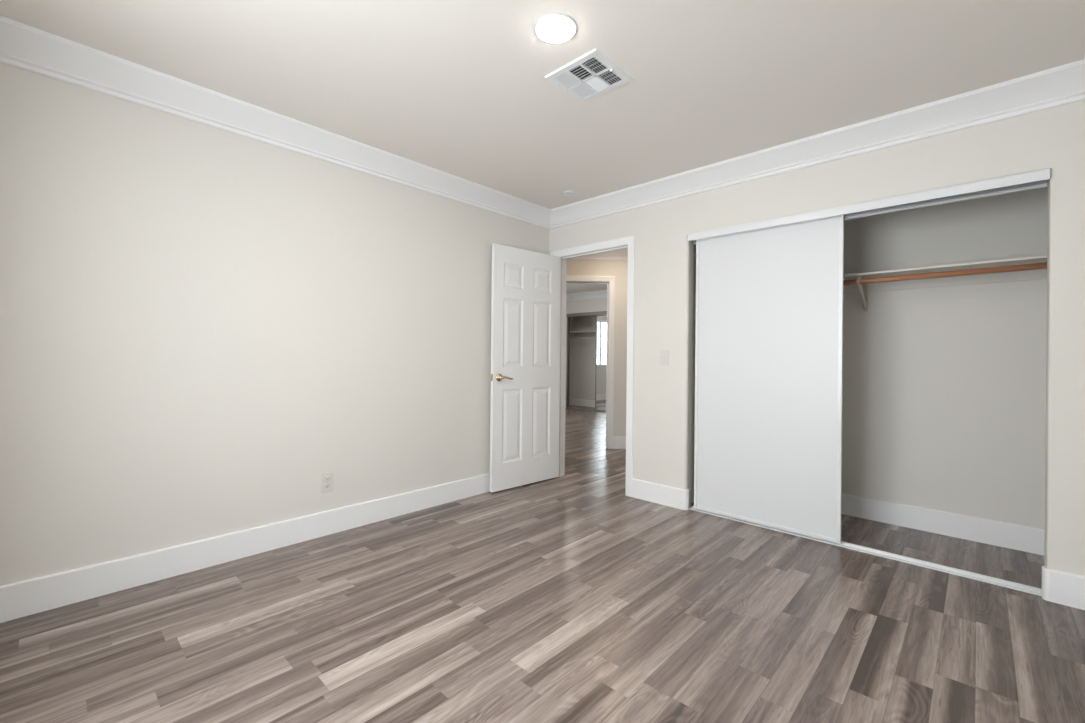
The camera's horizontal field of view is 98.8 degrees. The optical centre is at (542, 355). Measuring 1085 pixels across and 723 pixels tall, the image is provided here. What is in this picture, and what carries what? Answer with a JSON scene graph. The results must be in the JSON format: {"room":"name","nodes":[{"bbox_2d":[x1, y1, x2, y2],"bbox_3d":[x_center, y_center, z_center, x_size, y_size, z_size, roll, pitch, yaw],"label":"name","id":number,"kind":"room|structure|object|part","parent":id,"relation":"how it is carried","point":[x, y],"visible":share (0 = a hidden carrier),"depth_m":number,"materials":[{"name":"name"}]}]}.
{"room":"empty bedroom","nodes":[
{"label":"empty bedroom","id":0,"kind":"room"},
{"bbox_2d":[0,62,549,585],"bbox_3d":[-1.285,-0.104,3.033,0.115,2.440,3.795,1,0,43],"label":"wall","id":1,"kind":"structure","parent":0,"point":[201,324],"depth_m":2.43,"materials":[{"name":"white paint"}]},
{"bbox_2d":[0,473,489,622],"bbox_3d":[-1.210,1.042,3.030,0.014,0.148,3.680,1,0,43],"label":"baseboard","id":2,"kind":"structure","parent":1,"relation":"attached to","point":[20,599],"depth_m":2.43,"materials":[{"name":"white paint"}]},
{"bbox_2d":[0,16,550,228],"bbox_3d":[-1.138,-1.262,2.985,0.150,0.123,3.680,1,0,43],"label":"trim","id":3,"kind":"structure","parent":1,"relation":"attached to","point":[22,46],"depth_m":2.42,"materials":[{"name":"white paint"}]},
{"bbox_2d":[321,472,332,492],"bbox_3d":[-1.340,0.788,2.893,0.009,0.118,0.072,1,0,43],"label":"electrical outlet","id":4,"kind":"object","parent":1,"relation":"attached to","point":[326,478],"visible":1,"depth_m":2.89,"materials":[{"name":"white plastic"}]},
{"bbox_2d":[0,405,1084,722],"bbox_3d":[0.206,1.207,5.162,7.898,0.150,8.930,1,0,43],"label":"floor","id":5,"kind":"structure","parent":0,"point":[572,597],"depth_m":1.92,"materials":[{"name":"laminate"}]},
{"bbox_2d":[566,407,604,411],"bbox_3d":[1.138,1.136,9.516,1.640,0.016,0.088,1,0,43],"label":"floor track","id":6,"kind":"object","parent":5,"relation":"on","point":[566,407],"visible":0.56,"depth_m":9.72,"materials":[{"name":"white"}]},
{"bbox_2d":[595,315,606,411],"bbox_3d":[1.410,0.154,9.241,0.870,1.950,0.020,1,0,43],"label":"mirrored closet door","id":7,"kind":"structure","parent":6,"relation":"on","point":[601,320],"depth_m":9.44,"materials":[{"name":"white mirror"}]},
{"bbox_2d":[689,506,1041,595],"bbox_3d":[1.765,1.138,2.851,1.792,0.012,0.072,1,0,43],"label":"floor track","id":8,"kind":"object","parent":5,"relation":"on","point":[992,580],"visible":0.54,"depth_m":2.57,"materials":[{"name":"white metal"}]},
{"bbox_2d":[0,0,1084,293],"bbox_3d":[0.255,-1.368,5.162,7.900,0.120,9.000,1,0,43],"label":"ceiling","id":9,"kind":"structure","parent":0,"point":[459,88],"depth_m":2.08,"materials":[{"name":"white paint"}]},
{"bbox_2d":[534,13,577,43],"bbox_3d":[0.053,-1.308,1.868,0.176,0.010,0.176,1,0,43],"label":"recessed light","id":10,"kind":"object","parent":9,"relation":"in","point":[552,28],"visible":1,"depth_m":1.85,"materials":[{"name":"white metal"}]},
{"bbox_2d":[564,190,574,195],"bbox_3d":[0.213,-1.303,3.732,0.090,0.013,0.090,1,0,43],"label":"sprinkler","id":11,"kind":"object","parent":9,"relation":"attached to","point":[568,193],"visible":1,"depth_m":3.72,"materials":[{"name":"white metal"}]},
{"bbox_2d":[544,48,632,102],"bbox_3d":[0.221,-1.428,2.193,0.298,0.269,0.298,1,0,43],"label":"ceiling vent","id":12,"kind":"object","parent":9,"relation":"in","point":[591,75],"visible":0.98,"depth_m":2.21,"materials":[{"name":"white metal"}]},
{"bbox_2d":[569,316,595,404],"bbox_3d":[1.411,-0.073,9.767,3.000,2.440,0.585,1,0,43],"label":"wall","id":13,"kind":"structure","parent":0,"point":[582,351],"depth_m":10.50,"materials":[{"name":"white paint"}]},
{"bbox_2d":[570,330,595,332],"bbox_3d":[1.416,-0.518,9.804,2.248,0.020,0.329,1,0,43],"label":"closet shelf","id":14,"kind":"object","parent":13,"relation":"attached to","point":[595,330],"visible":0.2,"depth_m":10.28,"materials":[{"name":"white paint"}]},
{"bbox_2d":[570,337,595,338],"bbox_3d":[1.343,-0.384,9.728,2.248,0.033,0.032,1,0,43],"label":"closet rod","id":15,"kind":"object","parent":13,"relation":"attached to","point":[570,337],"visible":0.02,"depth_m":10.20,"materials":[{"name":"white paint"}]},
{"bbox_2d":[572,399,594,406],"bbox_3d":[-0.359,1.056,9.388,5.055,0.148,1.936,1,0,-16],"label":"baseboard","id":16,"kind":"structure","parent":13,"relation":"attached to","point":[578,402],"depth_m":10.46,"materials":[{"name":"white paint"}]},
{"bbox_2d":[573,332,595,336],"bbox_3d":[1.521,-0.459,9.917,2.248,0.094,0.019,1,0,43],"label":"cleat","id":17,"kind":"object","parent":13,"relation":"attached to","point":[593,334],"visible":0.25,"depth_m":10.44,"materials":[{"name":"white paint"}]},
{"bbox_2d":[565,297,606,407],"bbox_3d":[1.815,-0.070,8.908,4.765,2.440,0.115,1,0,43],"label":"wall","id":18,"kind":"structure","parent":0,"point":[595,304],"depth_m":9.75,"materials":[{"name":"white paint"}]},
{"bbox_2d":[566,317,569,406],"bbox_3d":[0.556,0.145,10.066,0.024,1.953,0.075,1,0,43],"label":"trim","id":19,"kind":"structure","parent":18,"relation":"attached to","point":[568,318],"depth_m":10.05,"materials":[{"name":"brown"}]},
{"bbox_2d":[566,290,606,300],"bbox_3d":[1.694,-1.230,8.851,4.650,0.123,0.150,1,0,43],"label":"trim","id":20,"kind":"structure","parent":18,"relation":"attached to","point":[602,293],"depth_m":9.58,"materials":[{"name":"white paint"}]},
{"bbox_2d":[567,311,606,316],"bbox_3d":[1.152,-0.860,9.512,1.637,0.069,0.102,1,0,43],"label":"track","id":21,"kind":"object","parent":18,"relation":"attached to","point":[599,312],"visible":0.54,"depth_m":9.65,"materials":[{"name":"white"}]},
{"bbox_2d":[567,259,627,436],"bbox_3d":[1.332,-0.077,5.755,3.650,2.440,0.115,1,0,-2],"label":"wall","id":22,"kind":"structure","parent":0,"point":[617,268],"depth_m":5.68,"materials":[{"name":"white paint"}]},
{"bbox_2d":[566,275,614,448],"bbox_3d":[0.423,0.080,5.726,0.901,2.108,0.145,1,0,-2],"label":"trim","id":23,"kind":"structure","parent":22,"relation":"attached to","point":[609,280],"depth_m":5.67,"materials":[{"name":"white paint"}]},
{"bbox_2d":[572,249,627,259],"bbox_3d":[1.362,-1.229,5.624,3.320,0.135,0.150,1,0,-2],"label":"trim","id":24,"kind":"structure","parent":22,"relation":"attached to","point":[619,254],"depth_m":5.65,"materials":[{"name":"white paint"}]},
{"bbox_2d":[613,437,625,448],"bbox_3d":[1.932,1.075,5.709,2.131,0.148,0.014,1,0,-2],"label":"baseboard","id":25,"kind":"structure","parent":22,"relation":"attached to","point":[619,442],"depth_m":5.67,"materials":[{"name":"white paint"}]},
{"bbox_2d":[632,478,688,509],"bbox_3d":[0.901,1.063,3.583,0.468,0.148,0.044,1,0,43],"label":"baseboard","id":26,"kind":"structure","parent":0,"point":[678,498],"depth_m":3.55,"materials":[{"name":"white paint"}]},
{"bbox_2d":[692,245,695,482],"bbox_3d":[1.277,-0.079,3.812,0.115,2.440,0.619,1,0,43],"label":"wall","id":27,"kind":"structure","parent":0,"point":[694,318],"depth_m":3.63,"materials":[{"name":"white paint"}]},
{"bbox_2d":[549,100,1084,575],"bbox_3d":[1.345,-0.079,3.245,3.660,2.440,0.115,1,0,43],"label":"wall","id":28,"kind":"structure","parent":0,"point":[1053,138],"depth_m":2.65,"materials":[{"name":"white paint"}]},
{"bbox_2d":[490,243,560,491],"bbox_3d":[-0.132,0.103,4.031,0.778,2.018,0.150,1,0,-43],"label":"door","id":29,"kind":"structure","parent":28,"relation":"in","point":[526,284],"depth_m":3.98,"materials":[{"name":"white paint"}]},
{"bbox_2d":[551,235,634,496],"bbox_3d":[0.445,0.082,4.089,0.903,2.102,0.145,1,0,43],"label":"trim","id":30,"kind":"structure","parent":28,"relation":"attached to","point":[628,242],"depth_m":3.85,"materials":[{"name":"white paint"}]},
{"bbox_2d":[660,350,668,365],"bbox_3d":[0.925,0.018,3.547,0.072,0.118,0.018,1,0,43],"label":"light switch","id":31,"kind":"object","parent":28,"relation":"attached to","point":[664,354],"visible":1,"depth_m":3.55,"materials":[{"name":"white plastic"}]},
{"bbox_2d":[550,60,1084,228],"bbox_3d":[1.266,-1.238,3.150,3.430,0.123,0.150,1,0,43],"label":"trim","id":32,"kind":"structure","parent":28,"relation":"attached to","point":[1063,84],"depth_m":2.63,"materials":[{"name":"white paint"}]},
{"bbox_2d":[688,168,1049,244],"bbox_3d":[1.760,-0.855,2.837,1.807,0.064,0.100,1,0,43],"label":"track","id":33,"kind":"object","parent":28,"relation":"attached to","point":[1036,179],"visible":0.97,"depth_m":2.55,"materials":[{"name":"white metal"}]},
{"bbox_2d":[694,214,843,542],"bbox_3d":[1.463,0.137,3.104,0.922,1.974,0.022,1,0,43],"label":"sliding closet door","id":34,"kind":"structure","parent":33,"relation":"hanging from","point":[769,330],"depth_m":3.05,"materials":[{"name":"white laminate"}]},
{"bbox_3d":[1.453,1.114,3.104,0.880,0.020,0.018,1,0,43],"label":"rail","id":35,"kind":"part","parent":34,"relation":"part of","materials":[{"name":"white metal"}]},
{"bbox_3d":[1.472,-0.843,3.106,0.880,0.014,0.018,1,0,43],"label":"rail","id":36,"kind":"part","parent":34,"relation":"part of","materials":[{"name":"white metal"}]},
{"bbox_2d":[1041,566,1084,609],"bbox_3d":[2.460,1.077,2.119,0.248,0.148,0.044,1,0,43],"label":"baseboard","id":37,"kind":"structure","parent":28,"relation":"attached to","point":[1068,589],"depth_m":2.14,"materials":[{"name":"white paint"}]},
{"bbox_2d":[842,183,1047,528],"bbox_3d":[2.334,-0.069,3.324,2.325,2.440,0.115,1,0,43],"label":"wall","id":38,"kind":"structure","parent":0,"point":[944,392],"depth_m":2.98,"materials":[{"name":"white paint"}]},
{"bbox_2d":[855,276,867,311],"bbox_3d":[2.172,-0.416,3.163,0.024,0.212,0.308,1,0,43],"label":"shelf bracket","id":39,"kind":"object","parent":38,"relation":"attached to","point":[864,296],"visible":0.84,"depth_m":3.24,"materials":[{"name":"white metal"}]},
{"bbox_2d":[692,482,1044,554],"bbox_3d":[2.072,1.074,3.055,2.095,0.148,0.619,1,0,43],"label":"baseboard","id":40,"kind":"structure","parent":38,"relation":"attached to","point":[992,532],"depth_m":2.97,"materials":[{"name":"white paint"}]},
{"bbox_2d":[843,269,1046,293],"bbox_3d":[2.184,-0.486,3.160,2.094,0.072,0.334,1,0,43],"label":"cleat","id":41,"kind":"object","parent":38,"relation":"attached to","point":[1038,274],"visible":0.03,"depth_m":2.96,"materials":[{"name":"white paint"}]},
{"bbox_2d":[843,262,1046,285],"bbox_3d":[2.094,-0.488,3.064,2.058,0.035,0.035,1,0,43],"label":"closet rod","id":42,"kind":"object","parent":41,"relation":"attached to","point":[1035,266],"visible":0.49,"depth_m":2.74,"materials":[{"name":"brown wood"}]},
{"bbox_2d":[844,255,1046,279],"bbox_3d":[2.183,-0.530,3.158,2.091,0.014,0.338,1,0,43],"label":"closet shelf","id":43,"kind":"object","parent":41,"relation":"on","point":[1034,259],"visible":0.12,"depth_m":2.75,"materials":[{"name":"white paint"}]}
]}

